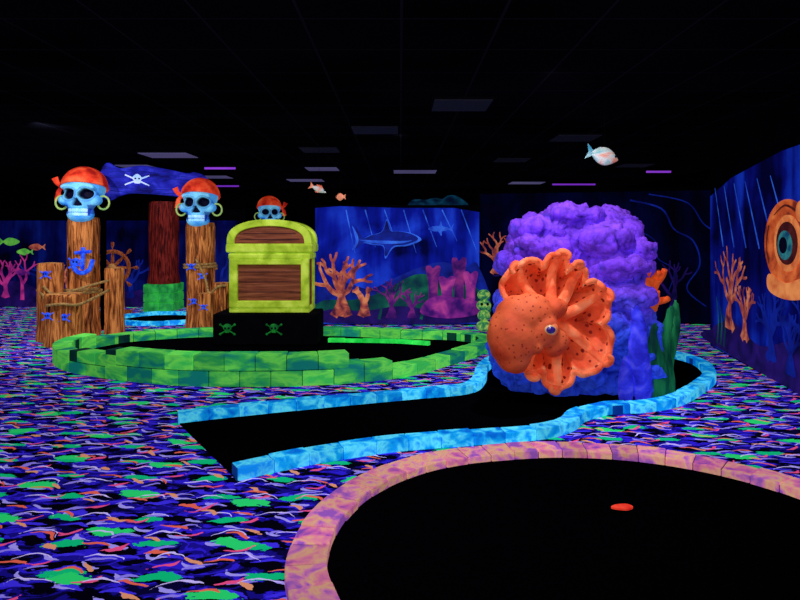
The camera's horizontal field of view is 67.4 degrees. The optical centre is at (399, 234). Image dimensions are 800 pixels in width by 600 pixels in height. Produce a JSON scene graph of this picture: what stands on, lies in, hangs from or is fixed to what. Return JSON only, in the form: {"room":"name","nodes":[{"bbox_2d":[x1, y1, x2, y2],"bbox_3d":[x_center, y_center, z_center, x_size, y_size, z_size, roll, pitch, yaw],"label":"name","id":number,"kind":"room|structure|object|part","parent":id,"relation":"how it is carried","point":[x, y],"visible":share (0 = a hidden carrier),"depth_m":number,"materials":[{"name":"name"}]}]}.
{"room":"indoor mini golf","nodes":[
{"label":"indoor mini golf","id":0,"kind":"room"},
{"bbox_2d":[0,181,63,208],"bbox_3d":[-9.600,0.100,7.500,0.080,2.800,19.200,0,0,0],"label":"wall","id":1,"kind":"structure","parent":0,"point":[13,195],"depth_m":15.36,"materials":[{"name":"black paint"}]},
{"bbox_2d":[0,209,244,306],"bbox_3d":[-6.400,0.475,12.560,6.300,2.050,0.100,0,0,0],"label":"wall","id":2,"kind":"structure","parent":0,"point":[5,214],"depth_m":12.51,"materials":[{"name":"black paint"}]},
{"bbox_2d":[0,221,242,306],"bbox_3d":[-6.366,0.600,12.481,6.957,1.800,0.034,0,0,0],"label":"mural","id":3,"kind":"object","parent":2,"relation":"attached to","point":[24,245],"visible":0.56,"depth_m":12.49},
{"bbox_2d":[64,189,584,230],"bbox_3d":[-1.750,0.100,17.100,15.700,2.800,0.080,0,0,0],"label":"wall","id":4,"kind":"structure","parent":0,"point":[300,208],"depth_m":17.06,"materials":[{"name":"black paint"}]},
{"bbox_2d":[315,205,479,324],"bbox_3d":[-0.045,0.500,10.060,2.750,2.000,0.100,0,0,0],"label":"wall","id":5,"kind":"structure","parent":0,"point":[476,208],"depth_m":10.01,"materials":[{"name":"black paint"}]},
{"bbox_2d":[315,206,490,323],"bbox_3d":[-0.047,0.504,9.963,3.128,1.969,0.070,0,0,0],"label":"mural","id":6,"kind":"object","parent":5,"relation":"attached to","point":[374,265],"visible":0.98,"depth_m":9.98,"materials":[{"name":"paint"}]},
{"bbox_2d":[0,0,799,188],"bbox_3d":[-1.750,-1.300,7.500,15.700,0.001,19.200,0,0,0],"label":"ceiling","id":7,"kind":"structure","parent":0,"point":[94,84],"depth_m":5.18,"materials":[{"name":"tile"}]},
{"bbox_2d":[113,164,160,167],"bbox_3d":[-4.900,-1.288,11.200,0.640,0.020,0.590,0,0,0],"label":"frame","id":8,"kind":"object","parent":7,"relation":"attached to","point":[113,164],"visible":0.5,"depth_m":10.90,"materials":[{"name":"black paint"}]},
{"bbox_2d":[115,165,152,167],"bbox_3d":[-4.900,-1.274,11.200,0.600,0.012,0.550,0,0,0],"label":"diffuser","id":9,"kind":"object","parent":8,"relation":"attached to","point":[123,166],"visible":0.5,"depth_m":10.95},
{"bbox_2d":[136,151,199,157],"bbox_3d":[-3.700,-1.288,9.600,0.790,0.020,0.590,0,0,0],"label":"frame","id":10,"kind":"object","parent":7,"relation":"attached to","point":[136,151],"visible":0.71,"depth_m":9.31,"materials":[{"name":"black paint"}]},
{"bbox_2d":[138,153,197,157],"bbox_3d":[-3.700,-1.274,9.600,0.750,0.012,0.550,0,0,0],"label":"diffuser","id":11,"kind":"object","parent":10,"relation":"attached to","point":[152,155],"visible":1,"depth_m":9.57,"materials":[{"name":"white plastic"}]},
{"bbox_2d":[204,175,233,177],"bbox_3d":[-4.150,-1.288,13.200,0.840,0.020,0.590,0,0,0],"label":"frame","id":12,"kind":"object","parent":7,"relation":"attached to","point":[204,175],"visible":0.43,"depth_m":12.90,"materials":[{"name":"black paint"}]},
{"bbox_2d":[206,176,232,178],"bbox_3d":[-4.150,-1.274,13.200,0.800,0.012,0.550,0,0,0],"label":"diffuser","id":13,"kind":"object","parent":12,"relation":"attached to","point":[207,177],"visible":0.64,"depth_m":13.23,"materials":[{"name":"white plastic"}]},
{"bbox_2d":[203,164,236,168],"bbox_3d":[-3.300,-1.252,11.000,0.600,0.097,0.120,0,0,0],"label":"ceiling light","id":14,"kind":"object","parent":7,"relation":"attached to","point":[206,166],"visible":1,"depth_m":10.94,"materials":[{"name":"black paint"}]},
{"bbox_2d":[215,183,240,186],"bbox_3d":[-4.500,-1.252,15.000,1.000,0.097,0.120,0,0,0],"label":"ceiling light","id":15,"kind":"object","parent":7,"relation":"attached to","point":[217,184],"visible":0.56,"depth_m":14.97,"materials":[{"name":"black paint"}]},
{"bbox_2d":[285,178,324,180],"bbox_3d":[-2.200,-1.288,14.000,0.840,0.020,0.590,0,0,0],"label":"frame","id":16,"kind":"object","parent":7,"relation":"attached to","point":[285,178],"visible":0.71,"depth_m":13.71,"materials":[{"name":"black paint"}]},
{"bbox_2d":[286,179,323,181],"bbox_3d":[-2.200,-1.274,14.000,0.800,0.012,0.550,0,0,0],"label":"diffuser","id":17,"kind":"object","parent":16,"relation":"attached to","point":[290,180],"visible":1,"depth_m":13.96,"materials":[{"name":"white plastic"}]},
{"bbox_2d":[309,183,325,192],"bbox_3d":[-1.147,-0.942,8.294,0.254,0.717,0.084,0,0,-11],"label":"fish","id":18,"kind":"object","parent":7,"relation":"hanging from","point":[318,188],"visible":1,"depth_m":8.27},
{"bbox_2d":[297,146,340,151],"bbox_3d":[-1.200,-1.288,9.000,0.590,0.020,0.540,0,0,0],"label":"frame","id":19,"kind":"object","parent":7,"relation":"attached to","point":[338,148],"visible":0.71,"depth_m":8.73,"materials":[{"name":"black paint"}]},
{"bbox_2d":[299,147,339,152],"bbox_3d":[-1.200,-1.274,9.000,0.550,0.012,0.500,0,0,0],"label":"diffuser","id":20,"kind":"object","parent":19,"relation":"attached to","point":[304,149],"visible":1,"depth_m":8.90,"materials":[{"name":"white plastic"}]},
{"bbox_2d":[303,166,339,170],"bbox_3d":[-1.500,-1.288,11.600,0.640,0.020,0.590,0,0,0],"label":"frame","id":21,"kind":"object","parent":7,"relation":"attached to","point":[303,166],"visible":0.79,"depth_m":11.30,"materials":[{"name":"black paint"}]},
{"bbox_2d":[305,167,338,170],"bbox_3d":[-1.500,-1.274,11.600,0.600,0.012,0.550,0,0,0],"label":"diffuser","id":22,"kind":"object","parent":21,"relation":"attached to","point":[307,168],"visible":1,"depth_m":11.48,"materials":[{"name":"white plastic"}]},
{"bbox_2d":[336,193,345,200],"bbox_3d":[-0.809,-0.885,8.194,0.167,0.831,0.055,0,0,27],"label":"fish","id":23,"kind":"object","parent":7,"relation":"hanging from","point":[339,196],"visible":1,"depth_m":8.17},
{"bbox_2d":[349,124,399,133],"bbox_3d":[-0.300,-1.288,7.300,0.590,0.020,0.540,0,0,0],"label":"frame","id":24,"kind":"object","parent":7,"relation":"attached to","point":[350,125],"visible":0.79,"depth_m":7.03,"materials":[{"name":"black paint"}]},
{"bbox_2d":[351,126,397,133],"bbox_3d":[-0.300,-1.274,7.300,0.550,0.012,0.500,0,0,0],"label":"diffuser","id":25,"kind":"object","parent":24,"relation":"attached to","point":[356,129],"visible":1,"depth_m":7.21,"materials":[{"name":"white plastic"}]},
{"bbox_2d":[393,169,437,172],"bbox_3d":[0.300,-1.288,12.100,0.890,0.020,0.590,0,0,0],"label":"frame","id":26,"kind":"object","parent":7,"relation":"attached to","point":[393,169],"visible":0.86,"depth_m":11.80,"materials":[{"name":"black paint"}]},
{"bbox_2d":[394,170,436,173],"bbox_3d":[0.300,-1.274,12.100,0.850,0.012,0.550,0,0,0],"label":"diffuser","id":27,"kind":"object","parent":26,"relation":"attached to","point":[395,171],"visible":1,"depth_m":11.98,"materials":[{"name":"white plastic"}]},
{"bbox_2d":[430,97,494,110],"bbox_3d":[0.600,-1.288,5.900,0.590,0.020,0.540,0,0,0],"label":"frame","id":28,"kind":"object","parent":7,"relation":"attached to","point":[433,98],"visible":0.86,"depth_m":5.63,"materials":[{"name":"black paint"}]},
{"bbox_2d":[432,99,492,110],"bbox_3d":[0.600,-1.274,5.900,0.550,0.012,0.500,0,0,0],"label":"diffuser","id":29,"kind":"object","parent":28,"relation":"attached to","point":[439,104],"visible":1,"depth_m":5.83,"materials":[{"name":"white plastic"}]},
{"bbox_2d":[507,181,546,183],"bbox_3d":[3.100,-1.288,14.700,0.840,0.020,0.590,0,0,0],"label":"frame","id":30,"kind":"object","parent":7,"relation":"attached to","point":[510,181],"visible":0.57,"depth_m":14.41,"materials":[{"name":"black paint"}]},
{"bbox_2d":[509,182,544,183],"bbox_3d":[3.100,-1.274,14.700,0.800,0.012,0.550,0,0,0],"label":"diffuser","id":31,"kind":"object","parent":30,"relation":"attached to","point":[511,182],"visible":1,"depth_m":14.53,"materials":[{"name":"white plastic"}]},
{"bbox_2d":[550,181,596,184],"bbox_3d":[4.200,-1.252,14.500,1.100,0.097,0.120,0,0,0],"label":"ceiling light","id":32,"kind":"object","parent":7,"relation":"attached to","point":[551,182],"visible":1,"depth_m":14.45,"materials":[{"name":"black paint"}]},
{"bbox_2d":[547,133,603,140],"bbox_3d":[2.300,-1.288,7.900,0.590,0.020,0.540,0,0,0],"label":"frame","id":33,"kind":"object","parent":7,"relation":"attached to","point":[557,134],"visible":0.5,"depth_m":7.63,"materials":[{"name":"black paint"}]},
{"bbox_2d":[549,135,601,141],"bbox_3d":[2.300,-1.274,7.900,0.550,0.012,0.500,0,0,0],"label":"diffuser","id":34,"kind":"object","parent":33,"relation":"attached to","point":[560,138],"visible":1,"depth_m":7.88,"materials":[{"name":"white plastic"}]},
{"bbox_2d":[585,107,617,164],"bbox_3d":[2.046,-1.005,6.094,0.379,0.590,0.122,0,0,-9],"label":"fish","id":35,"kind":"object","parent":7,"relation":"hanging from","point":[602,155],"visible":1,"depth_m":6.05},
{"bbox_2d":[613,162,656,166],"bbox_3d":[4.300,-1.288,11.000,0.590,0.020,0.540,0,0,0],"label":"frame","id":36,"kind":"object","parent":7,"relation":"attached to","point":[624,162],"visible":0.64,"depth_m":10.73,"materials":[{"name":"black paint"}]},
{"bbox_2d":[645,167,672,172],"bbox_3d":[5.000,-1.252,11.600,0.500,0.097,0.120,0,0,0],"label":"ceiling light","id":37,"kind":"object","parent":7,"relation":"attached to","point":[648,169],"visible":1,"depth_m":11.54,"materials":[{"name":"black paint"}]},
{"bbox_2d":[0,307,799,599],"bbox_3d":[-1.750,1.500,7.500,15.700,0.001,19.200,0,0,0],"label":"floor","id":38,"kind":"structure","parent":0,"point":[104,495],"depth_m":3.87,"materials":[{"name":"carpet"}]},
{"bbox_2d":[35,167,124,347],"bbox_3d":[-4.677,0.240,8.633,0.968,2.519,1.349,0,0,0],"label":"post","id":39,"kind":"object","parent":38,"relation":"on","point":[61,314],"visible":1,"depth_m":8.74,"materials":[{"name":"brown wood"}]},
{"bbox_3d":[-4.614,0.465,8.700,0.350,0.229,0.121,0,0,0],"label":"anchor arm","id":40,"kind":"part","parent":39,"relation":"part of"},
{"bbox_3d":[-4.718,0.620,8.950,0.460,1.760,0.456,0,0,0],"label":"post","id":41,"kind":"part","parent":39,"relation":"part of","materials":[{"name":"brown wood"}]},
{"bbox_2d":[106,242,138,313],"bbox_3d":[-5.270,0.815,11.100,0.940,1.370,0.400,0,0,0],"label":"wheel","id":42,"kind":"object","parent":38,"relation":"on","point":[127,311],"visible":0.42,"depth_m":10.98,"materials":[{"name":"brown wood"}]},
{"bbox_2d":[143,302,160,311],"bbox_3d":[-4.870,1.410,12.000,0.290,0.172,0.600,0,0,0],"label":"base block","id":43,"kind":"object","parent":38,"relation":"on","point":[147,306],"visible":0.53,"depth_m":11.70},
{"bbox_2d":[143,293,159,301],"bbox_3d":[-4.870,1.230,12.000,0.290,0.172,0.600,0,0,0],"label":"base block","id":44,"kind":"object","parent":43,"relation":"on","point":[147,297],"visible":0.59,"depth_m":11.70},
{"bbox_2d":[143,284,158,292],"bbox_3d":[-4.870,1.050,12.000,0.290,0.172,0.600,0,0,0],"label":"base block","id":45,"kind":"object","parent":44,"relation":"on","point":[147,288],"visible":0.59,"depth_m":11.70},
{"bbox_2d":[147,201,180,283],"bbox_3d":[-4.715,0.150,11.997,0.614,1.620,0.602,0,0,0],"label":"shaft","id":46,"kind":"object","parent":45,"relation":"on","point":[163,217],"visible":0.99,"depth_m":11.76,"materials":[{"name":"red wood"}]},
{"bbox_2d":[100,163,206,329],"bbox_3d":[-4.012,0.181,9.850,1.670,2.637,0.230,0,0,-28],"label":"flag","id":47,"kind":"object","parent":38,"relation":"on","point":[134,179],"visible":0.73,"depth_m":9.59,"materials":[{"name":"blue cloth"},{"name":"white print"}]},
{"bbox_2d":[125,311,185,325],"bbox_3d":[-4.203,1.462,10.588,1.630,0.075,1.401,0,0,0],"label":"blue golf hole","id":48,"kind":"object","parent":38,"relation":"on","point":[152,318],"visible":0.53,"depth_m":10.69,"materials":[{"name":"stone"}]},
{"bbox_2d":[159,300,183,310],"bbox_3d":[-4.570,1.410,12.000,0.290,0.172,0.600,0,0,0],"label":"base block","id":49,"kind":"object","parent":38,"relation":"on","point":[163,306],"visible":0.76,"depth_m":11.71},
{"bbox_2d":[159,291,183,301],"bbox_3d":[-4.570,1.230,12.000,0.290,0.172,0.600,0,0,0],"label":"base block","id":50,"kind":"object","parent":49,"relation":"on","point":[163,297],"visible":0.86,"depth_m":11.70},
{"bbox_2d":[159,282,183,292],"bbox_3d":[-4.570,1.050,12.000,0.290,0.172,0.600,0,0,0],"label":"base block","id":51,"kind":"object","parent":50,"relation":"on","point":[163,288],"visible":0.86,"depth_m":11.70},
{"bbox_2d":[173,178,229,327],"bbox_3d":[-3.119,0.285,9.615,0.672,2.429,1.029,0,0,-44],"label":"post","id":52,"kind":"object","parent":38,"relation":"on","point":[206,297],"visible":0.96,"depth_m":9.53,"materials":[{"name":"brown wood"}]},
{"bbox_3d":[-3.235,0.650,9.752,0.485,1.700,0.494,0,0,0],"label":"post","id":53,"kind":"part","parent":52,"relation":"part of","materials":[{"name":"brown wood"}]},
{"bbox_2d":[52,326,487,386],"bbox_3d":[-1.503,1.342,7.487,5.554,0.316,3.236,0,0,0],"label":"greens","id":54,"kind":"object","parent":38,"relation":"on","point":[347,354],"visible":0.91,"depth_m":6.32,"materials":[{"name":"tile"}]},
{"bbox_2d":[213,308,322,344],"bbox_3d":[-1.800,1.265,8.301,1.400,0.420,0.677,0,0,0],"label":"pedestal","id":55,"kind":"object","parent":54,"relation":"on","point":[229,328],"visible":1,"depth_m":8.00,"materials":[{"name":"black paint"}]},
{"bbox_2d":[226,219,317,312],"bbox_3d":[-1.750,0.415,8.300,1.160,1.250,0.600,0,0,0],"label":"chest","id":56,"kind":"object","parent":55,"relation":"on","point":[272,261],"visible":1,"depth_m":8.03,"materials":[{"name":"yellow wood"}]},
{"bbox_3d":[-2.230,0.640,8.040,0.110,0.660,0.070,0,0,0],"label":"corner post","id":57,"kind":"part","parent":56,"relation":"part of","materials":[{"name":"paint"}]},
{"bbox_3d":[-1.750,0.360,8.040,1.040,0.070,0.060,0,0,0],"label":"frame rail","id":58,"kind":"part","parent":56,"relation":"part of","materials":[{"name":"paint"}]},
{"bbox_3d":[-1.750,0.925,8.040,1.040,0.090,0.060,0,0,0],"label":"frame rail","id":59,"kind":"part","parent":56,"relation":"part of","materials":[{"name":"paint"}]},
{"bbox_3d":[-1.750,-0.010,8.300,1.000,0.260,0.500,0,0,0],"label":"lid panel","id":60,"kind":"part","parent":56,"relation":"part of","materials":[{"name":"brown wood"}]},
{"bbox_3d":[-1.750,0.285,8.300,1.100,0.080,0.560,0,0,0],"label":"trim","id":61,"kind":"part","parent":56,"relation":"part of","materials":[{"name":"paint"}]},
{"bbox_3d":[-1.750,0.175,8.300,1.160,0.120,0.600,0,0,0],"label":"lid trim","id":62,"kind":"part","parent":56,"relation":"part of","materials":[{"name":"paint"}]},
{"bbox_3d":[-1.750,1.005,8.300,1.080,0.070,0.540,0,0,0],"label":"trim","id":63,"kind":"part","parent":56,"relation":"part of","materials":[{"name":"paint"}]},
{"bbox_3d":[-1.270,0.640,8.040,0.110,0.660,0.070,0,0,0],"label":"corner post","id":64,"kind":"part","parent":56,"relation":"part of","materials":[{"name":"paint"}]},
{"bbox_3d":[-1.270,0.640,8.540,0.110,0.660,0.070,0,0,0],"label":"corner post","id":65,"kind":"part","parent":56,"relation":"part of","materials":[{"name":"paint"}]},
{"bbox_2d":[254,196,286,219],"bbox_3d":[-2.820,0.326,12.964,0.586,2.347,0.605,0,0,25],"label":"skull","id":66,"kind":"object","parent":38,"relation":"on","point":[269,207],"visible":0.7,"depth_m":12.78,"materials":[{"name":"plastic"}]},
{"bbox_2d":[408,195,467,204],"bbox_3d":[0.706,0.333,12.554,1.690,2.334,1.305,0,0,0],"label":"rock","id":67,"kind":"object","parent":38,"relation":"on","point":[451,199],"visible":0.08,"depth_m":12.38,"materials":[{"name":"stone"}]},
{"bbox_2d":[177,351,715,480],"bbox_3d":[1.079,1.455,5.650,5.722,0.091,2.344,0,0,-38],"label":"cyan golf hole","id":68,"kind":"object","parent":38,"relation":"on","point":[256,438],"visible":0.81,"depth_m":4.82,"materials":[{"name":"stone"}]},
{"bbox_2d":[487,248,614,395],"bbox_3d":[1.278,0.723,5.053,1.116,1.222,0.568,0,0,0],"label":"sculpture","id":69,"kind":"object","parent":68,"relation":"on","point":[549,325],"visible":1,"depth_m":5.09,"materials":[{"name":"orange plastic"}]},
{"bbox_3d":[1.089,0.460,5.166,0.423,0.492,0.177,0,0,-22],"label":"arm","id":70,"kind":"part","parent":69,"relation":"part of"},
{"bbox_3d":[1.161,0.986,5.133,0.200,0.480,0.322,0,0,38],"label":"arm","id":71,"kind":"part","parent":69,"relation":"part of"},
{"bbox_3d":[1.317,1.059,5.104,0.126,0.563,0.282,0,0,11],"label":"arm","id":72,"kind":"part","parent":69,"relation":"part of"},
{"bbox_3d":[1.344,0.382,5.125,0.113,0.542,0.267,0,0,-25],"label":"arm","id":73,"kind":"part","parent":69,"relation":"part of"},
{"bbox_3d":[1.438,0.448,5.133,0.268,0.488,0.235,0,0,0],"label":"arm","id":74,"kind":"part","parent":69,"relation":"part of"},
{"bbox_3d":[1.585,0.921,5.171,0.489,0.411,0.179,0,0,15],"label":"arm","id":75,"kind":"part","parent":69,"relation":"part of"},
{"bbox_3d":[1.600,0.597,5.186,0.477,0.304,0.184,0,0,12],"label":"arm","id":76,"kind":"part","parent":69,"relation":"part of"},
{"bbox_2d":[485,200,670,400],"bbox_3d":[1.710,0.586,6.051,1.672,1.842,1.544,0,0,0],"label":"rock","id":77,"kind":"object","parent":68,"relation":"on","point":[612,243],"visible":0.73,"depth_m":5.50,"materials":[{"name":"purple stone"}]},
{"bbox_2d":[648,300,680,397],"bbox_3d":[2.419,1.055,5.482,0.150,0.897,0.449,0,0,44],"label":"seaweed","id":78,"kind":"object","parent":68,"relation":"on","point":[670,335],"visible":0.8,"depth_m":5.47,"materials":[{"name":"green plastic"}]},
{"bbox_3d":[2.314,1.143,5.370,0.199,0.716,0.052,0,0,0],"label":"blade","id":79,"kind":"part","parent":78,"relation":"part of","materials":[{"name":"plastic"}]},
{"bbox_3d":[2.364,1.271,5.410,0.175,0.467,0.042,0,0,0],"label":"blade","id":80,"kind":"part","parent":78,"relation":"part of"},
{"bbox_3d":[2.423,1.068,5.490,0.194,0.846,0.055,0,0,0],"label":"blade","id":81,"kind":"part","parent":78,"relation":"part of","materials":[{"name":"green plastic"}]},
{"bbox_3d":[2.528,1.051,5.600,0.182,0.889,0.042,0,0,0],"label":"blade","id":82,"kind":"part","parent":78,"relation":"part of","materials":[{"name":"green plastic"}]},
{"bbox_2d":[476,289,490,331],"bbox_3d":[1.300,1.170,9.300,0.240,0.659,0.240,0,0,0],"label":"glowing totem","id":83,"kind":"object","parent":38,"relation":"on","point":[483,295],"visible":0.94,"depth_m":9.22,"materials":[{"name":"paint"}]},
{"bbox_2d":[285,441,799,599],"bbox_3d":[1.030,1.467,2.798,3.075,0.066,2.796,0,0,5],"label":"pink golf hole","id":84,"kind":"object","parent":38,"relation":"on","point":[539,520],"visible":1,"depth_m":3.01,"materials":[{"name":"stone"}]},
{"bbox_2d":[478,187,710,324],"bbox_3d":[3.725,0.350,10.480,4.696,2.300,0.100,0,0,14],"label":"wall","id":85,"kind":"structure","parent":0,"point":[696,188],"depth_m":10.49,"materials":[{"name":"black paint"}]},
{"bbox_2d":[480,190,710,322],"bbox_3d":[3.623,0.365,10.434,4.710,2.230,0.033,0,0,14],"label":"mural","id":86,"kind":"object","parent":85,"relation":"attached to","point":[678,221],"visible":0.45,"depth_m":10.22},
{"bbox_2d":[617,168,710,188],"bbox_3d":[6.100,0.100,7.500,0.080,2.800,19.200,0,0,0],"label":"wall","id":87,"kind":"structure","parent":0,"point":[702,178],"depth_m":12.87,"materials":[{"name":"black paint"}]},
{"bbox_2d":[711,97,799,376],"bbox_3d":[3.355,0.100,3.050,0.080,2.800,10.254,0,0,10],"label":"wall","id":88,"kind":"structure","parent":0,"point":[734,151],"depth_m":6.72,"materials":[{"name":"black paint"}]},
{"bbox_2d":[701,145,799,393],"bbox_3d":[3.646,0.309,5.161,0.054,2.378,6.714,0,0,10],"label":"mural","id":89,"kind":"object","parent":88,"relation":"attached to","point":[755,214],"visible":1,"depth_m":6.54},
{"bbox_3d":[3.750,0.100,5.848,0.006,0.285,0.300,0,0,10],"label":"porthole glass","id":90,"kind":"part","parent":89,"relation":"part of","materials":[{"name":"blue paint"}]}
]}

